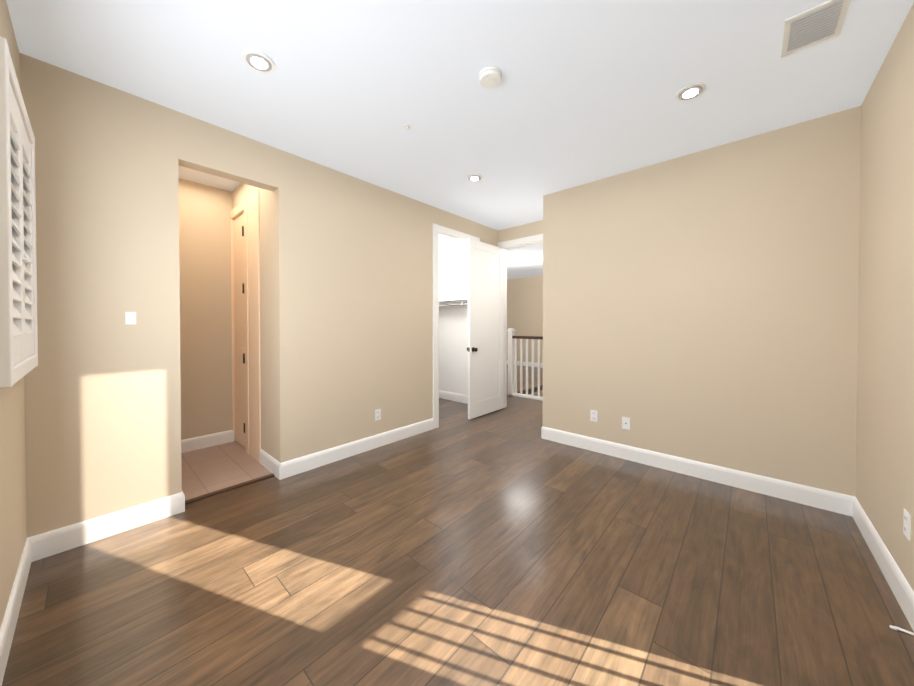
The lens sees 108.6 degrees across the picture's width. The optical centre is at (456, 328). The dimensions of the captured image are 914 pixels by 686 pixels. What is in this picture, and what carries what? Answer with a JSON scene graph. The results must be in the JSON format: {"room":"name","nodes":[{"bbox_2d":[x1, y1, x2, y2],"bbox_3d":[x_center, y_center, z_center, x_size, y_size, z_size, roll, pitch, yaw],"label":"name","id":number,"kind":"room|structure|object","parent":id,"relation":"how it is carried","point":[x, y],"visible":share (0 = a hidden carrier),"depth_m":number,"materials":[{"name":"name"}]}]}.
{"room":"empty bedroom","nodes":[
{"label":"empty bedroom","id":0,"kind":"room"},
{"bbox_2d":[0,0,26,627],"bbox_3d":[-2.945,-0.054,2.232,8.685,2.840,0.120,1,1,42],"label":"wall","id":1,"kind":"structure","parent":0,"point":[13,527],"depth_m":1.47,"materials":[{"name":"beige paint"}]},
{"bbox_2d":[0,535,35,685],"bbox_3d":[-1.050,1.218,0.648,3.420,0.134,0.015,1,1,42],"label":"baseboard","id":2,"kind":"structure","parent":1,"relation":"attached to","point":[9,622],"depth_m":1.41,"materials":[{"name":"white wood"}]},
{"bbox_2d":[0,36,37,387],"bbox_3d":[-1.832,-0.384,1.361,0.860,1.160,0.068,1,1,42],"label":"window shutter","id":3,"kind":"object","parent":1,"relation":"attached to","point":[18,319],"visible":1,"depth_m":1.30,"materials":[{"name":"white wood"}]},
{"bbox_2d":[179,178,231,439],"bbox_3d":[-2.716,-0.118,3.408,0.120,2.740,0.880,1,1,42],"label":"wall","id":4,"kind":"structure","parent":0,"point":[205,301],"depth_m":3.42,"materials":[{"name":"beige paint"}]},
{"bbox_2d":[181,441,271,499],"bbox_3d":[-2.255,1.252,3.160,1.520,0.006,1.060,1,1,42],"label":"floor","id":5,"kind":"structure","parent":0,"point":[207,470],"depth_m":2.91,"materials":[{"name":"beige tile"}]},
{"bbox_2d":[232,183,274,457],"bbox_3d":[-2.016,-0.116,3.292,1.320,2.740,0.120,1,1,42],"label":"wall","id":6,"kind":"structure","parent":0,"point":[241,192],"depth_m":2.93,"materials":[{"name":"beige paint"}]},
{"bbox_2d":[181,430,274,473],"bbox_3d":[-2.220,1.190,2.980,1.210,0.134,0.640,1,1,42],"label":"baseboard","id":7,"kind":"structure","parent":6,"relation":"attached to","point":[266,460],"depth_m":3.37,"materials":[{"name":"white wood"}]},
{"bbox_2d":[233,213,245,448],"bbox_3d":[-2.276,0.031,3.450,0.446,2.418,0.072,1,1,42],"label":"door","id":8,"kind":"structure","parent":6,"relation":"in","point":[239,337],"depth_m":3.46,"materials":[{"name":"white wood"}]},
{"bbox_2d":[231,190,260,461],"bbox_3d":[-2.106,-0.012,3.361,0.855,2.530,0.138,1,1,42],"label":"door frame","id":9,"kind":"structure","parent":6,"relation":"attached to","point":[248,207],"depth_m":3.17,"materials":[{"name":"white wood"}]},
{"bbox_2d":[19,53,497,537],"bbox_3d":[-0.856,-0.119,3.510,0.120,2.740,4.570,1,1,42],"label":"wall","id":10,"kind":"structure","parent":0,"point":[353,304],"depth_m":2.17,"materials":[{"name":"beige paint"}]},
{"bbox_2d":[36,491,184,560],"bbox_3d":[-2.096,1.201,2.034,0.015,0.134,0.635,1,1,42],"label":"baseboard","id":11,"kind":"structure","parent":10,"relation":"attached to","point":[50,543],"depth_m":1.99,"materials":[{"name":"white wood"}]},
{"bbox_2d":[125,312,135,324],"bbox_3d":[-2.056,-0.062,2.069,0.008,0.080,0.050,1,1,42],"label":"light switch","id":12,"kind":"object","parent":10,"relation":"attached to","point":[130,318],"visible":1,"depth_m":2.07,"materials":[{"name":"white plastic"}]},
{"bbox_2d":[276,418,432,479],"bbox_3d":[-0.887,1.186,3.389,0.015,0.134,1.775,1,1,42],"label":"baseboard","id":13,"kind":"structure","parent":10,"relation":"attached to","point":[295,466],"depth_m":3.18,"materials":[{"name":"white wood"}]},
{"bbox_2d":[375,409,380,420],"bbox_3d":[-0.831,0.912,3.454,0.008,0.116,0.072,1,1,42],"label":"outlet","id":14,"kind":"object","parent":10,"relation":"attached to","point":[377,414],"visible":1,"depth_m":3.45,"materials":[{"name":"white plastic"}]},
{"bbox_2d":[433,223,479,428],"bbox_3d":[-0.037,-0.025,4.429,0.156,2.530,0.930,1,1,42],"label":"trim","id":15,"kind":"structure","parent":10,"relation":"attached to","point":[442,232],"depth_m":4.08,"materials":[{"name":"white wood"}]},
{"bbox_2d":[467,238,503,418],"bbox_3d":[0.433,0.011,4.714,0.175,2.428,0.817,1,1,42],"label":"entry door","id":16,"kind":"structure","parent":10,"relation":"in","point":[485,348],"depth_m":4.66,"materials":[{"name":"white wood"}]},
{"bbox_2d":[439,240,467,394],"bbox_3d":[-1.277,-0.157,6.787,4.870,2.740,0.240,1,1,42],"label":"wall","id":17,"kind":"structure","parent":0,"point":[453,322],"depth_m":5.54,"materials":[{"name":"white paint"}]},
{"bbox_2d":[439,390,467,403],"bbox_3d":[-0.044,1.161,5.532,1.340,0.134,0.015,1,1,42],"label":"baseboard","id":18,"kind":"structure","parent":17,"relation":"attached to","point":[457,397],"depth_m":5.52,"materials":[{"name":"white wood"}]},
{"bbox_2d":[2,364,913,685],"bbox_3d":[0.167,1.276,5.737,8.685,0.100,9.470,1,1,42],"label":"floor","id":19,"kind":"structure","parent":0,"point":[506,546],"depth_m":1.63,"materials":[{"name":"brown wood"}]},
{"bbox_2d":[185,473,274,503],"bbox_3d":[-1.772,1.257,2.582,0.050,0.011,0.640,1,1,42],"label":"trim","id":20,"kind":"structure","parent":19,"relation":"on","point":[227,489],"depth_m":2.56,"materials":[{"name":"brown wood"}]},
{"bbox_2d":[507,328,542,400],"bbox_3d":[2.010,0.625,5.097,2.853,1.215,0.116,1,1,42],"label":"stair railing","id":21,"kind":"object","parent":19,"relation":"on","point":[512,383],"visible":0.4,"depth_m":5.86,"materials":[{"name":"white wood"}]},
{"bbox_2d":[889,625,913,635],"bbox_3d":[1.876,1.270,1.372,0.084,0.011,0.019,1,1,42],"label":"stub","id":22,"kind":"object","parent":19,"relation":"on","point":[900,629],"visible":0.98,"depth_m":1.38,"materials":[{"name":"white plastic"}]},
{"bbox_2d":[6,0,913,278],"bbox_3d":[0.167,-1.574,5.703,8.685,0.120,9.470,1,1,42],"label":"ceiling","id":23,"kind":"structure","parent":0,"point":[584,92],"depth_m":1.92,"materials":[{"name":"white paint"}]},
{"bbox_2d":[242,49,274,72],"bbox_3d":[-1.089,-1.462,1.806,0.154,0.014,0.154,1,1,42],"label":"recessed light","id":24,"kind":"object","parent":23,"relation":"in","point":[258,61],"visible":1,"depth_m":1.79,"materials":[{"name":"white"}]},
{"bbox_2d":[403,124,410,129],"bbox_3d":[-0.365,-1.467,2.407,0.060,0.019,0.060,1,1,42],"label":"sprinkler","id":25,"kind":"object","parent":23,"relation":"attached to","point":[406,127],"visible":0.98,"depth_m":2.40,"materials":[{"name":"white plastic"}]},
{"bbox_2d":[467,174,482,181],"bbox_3d":[0.175,-1.479,3.238,0.154,0.014,0.154,1,1,42],"label":"recessed light","id":26,"kind":"object","parent":23,"relation":"in","point":[474,177],"visible":1,"depth_m":3.22,"materials":[{"name":"white"}]},
{"bbox_2d":[479,66,501,88],"bbox_3d":[0.194,-1.450,1.908,0.136,0.041,0.136,1,1,42],"label":"smoke detector","id":27,"kind":"object","parent":23,"relation":"attached to","point":[490,77],"visible":0.96,"depth_m":1.88,"materials":[{"name":"white plastic"}]},
{"bbox_2d":[676,83,705,100],"bbox_3d":[1.454,-1.465,2.044,0.154,0.014,0.154,1,1,42],"label":"recessed light","id":28,"kind":"object","parent":23,"relation":"in","point":[690,91],"visible":1,"depth_m":2.03,"materials":[{"name":"white"}]},
{"bbox_2d":[781,0,850,57],"bbox_3d":[1.735,-1.461,1.599,0.210,0.012,0.290,1,1,42],"label":"ceiling vent","id":29,"kind":"object","parent":23,"relation":"in","point":[818,24],"visible":1,"depth_m":1.59,"materials":[{"name":"white plastic"}]},
{"bbox_2d":[498,220,542,245],"bbox_3d":[1.107,-0.133,4.741,1.170,2.740,0.120,1,1,42],"label":"wall","id":30,"kind":"structure","parent":0,"point":[523,231],"depth_m":4.79,"materials":[{"name":"beige paint"}]},
{"bbox_2d":[497,234,542,407],"bbox_3d":[1.032,-0.039,4.809,0.969,2.550,0.156,1,1,42],"label":"door frame","id":31,"kind":"structure","parent":30,"relation":"attached to","point":[523,242],"depth_m":5.04,"materials":[{"name":"white wood"}]},
{"bbox_2d":[507,276,542,362],"bbox_3d":[3.279,1.265,9.225,8.685,5.640,0.120,1,1,42],"label":"wall","id":32,"kind":"structure","parent":0,"point":[525,306],"depth_m":10.14,"materials":[{"name":"beige paint"}]},
{"bbox_2d":[507,360,542,367],"bbox_3d":[3.234,1.119,9.173,8.445,0.134,0.015,1,1,42],"label":"baseboard","id":33,"kind":"structure","parent":32,"relation":"attached to","point":[530,364],"depth_m":10.03,"materials":[{"name":"white wood"}]},
{"bbox_2d":[528,390,542,396],"bbox_3d":[2.234,2.705,7.548,0.120,2.800,3.800,1,1,42],"label":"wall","id":34,"kind":"structure","parent":0,"point":[541,393],"depth_m":6.81,"materials":[{"name":"beige paint"}]},
{"bbox_2d":[543,106,860,496],"bbox_3d":[2.129,-0.116,3.293,2.285,2.740,0.920,1,1,42],"label":"wall","id":35,"kind":"structure","parent":0,"point":[701,306],"depth_m":2.66,"materials":[{"name":"beige paint"}]},
{"bbox_2d":[590,410,597,421],"bbox_3d":[1.393,0.893,3.339,0.072,0.116,0.008,1,1,42],"label":"outlet","id":36,"kind":"object","parent":35,"relation":"attached to","point":[594,415],"visible":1,"depth_m":3.33,"materials":[{"name":"white plastic"}]},
{"bbox_2d":[622,417,629,429],"bbox_3d":[1.616,0.911,3.139,0.072,0.116,0.011,1,1,42],"label":"outlet","id":37,"kind":"object","parent":35,"relation":"attached to","point":[625,422],"visible":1,"depth_m":3.14,"materials":[{"name":"white plastic"}]},
{"bbox_2d":[541,426,847,514],"bbox_3d":[1.800,1.191,2.976,2.265,0.134,0.015,1,1,42],"label":"baseboard","id":38,"kind":"structure","parent":35,"relation":"attached to","point":[836,502],"depth_m":2.69,"materials":[{"name":"white wood"}]},
{"bbox_2d":[856,3,913,590],"bbox_3d":[3.363,1.339,2.886,0.120,5.640,9.470,1,1,42],"label":"wall","id":39,"kind":"structure","parent":0,"point":[885,443],"depth_m":1.71,"materials":[{"name":"beige paint"}]},
{"bbox_2d":[848,495,913,630],"bbox_3d":[1.455,1.215,0.848,0.015,0.134,3.650,1,1,42],"label":"baseboard","id":40,"kind":"structure","parent":39,"relation":"attached to","point":[900,587],"depth_m":1.68,"materials":[{"name":"white wood"}]},
{"bbox_2d":[903,508,910,540],"bbox_3d":[2.027,0.885,1.480,0.008,0.116,0.072,1,1,42],"label":"electrical outlet","id":41,"kind":"object","parent":39,"relation":"attached to","point":[907,524],"visible":1,"depth_m":1.47,"materials":[{"name":"white plastic"}]},
{"bbox_3d":[-1.162,-0.141,5.405,0.120,2.740,1.670,1,1,42],"label":"wall","id":42,"kind":"structure","parent":0,"visible":0},
{"bbox_2d":[439,298,467,307],"bbox_3d":[-0.025,-0.394,5.265,0.980,0.110,0.360,1,1,42],"label":"closet shelf","id":43,"kind":"object","parent":42,"relation":"attached to","point":[455,303],"visible":0.23,"depth_m":5.04,"materials":[{"name":"white wood"}]}
]}

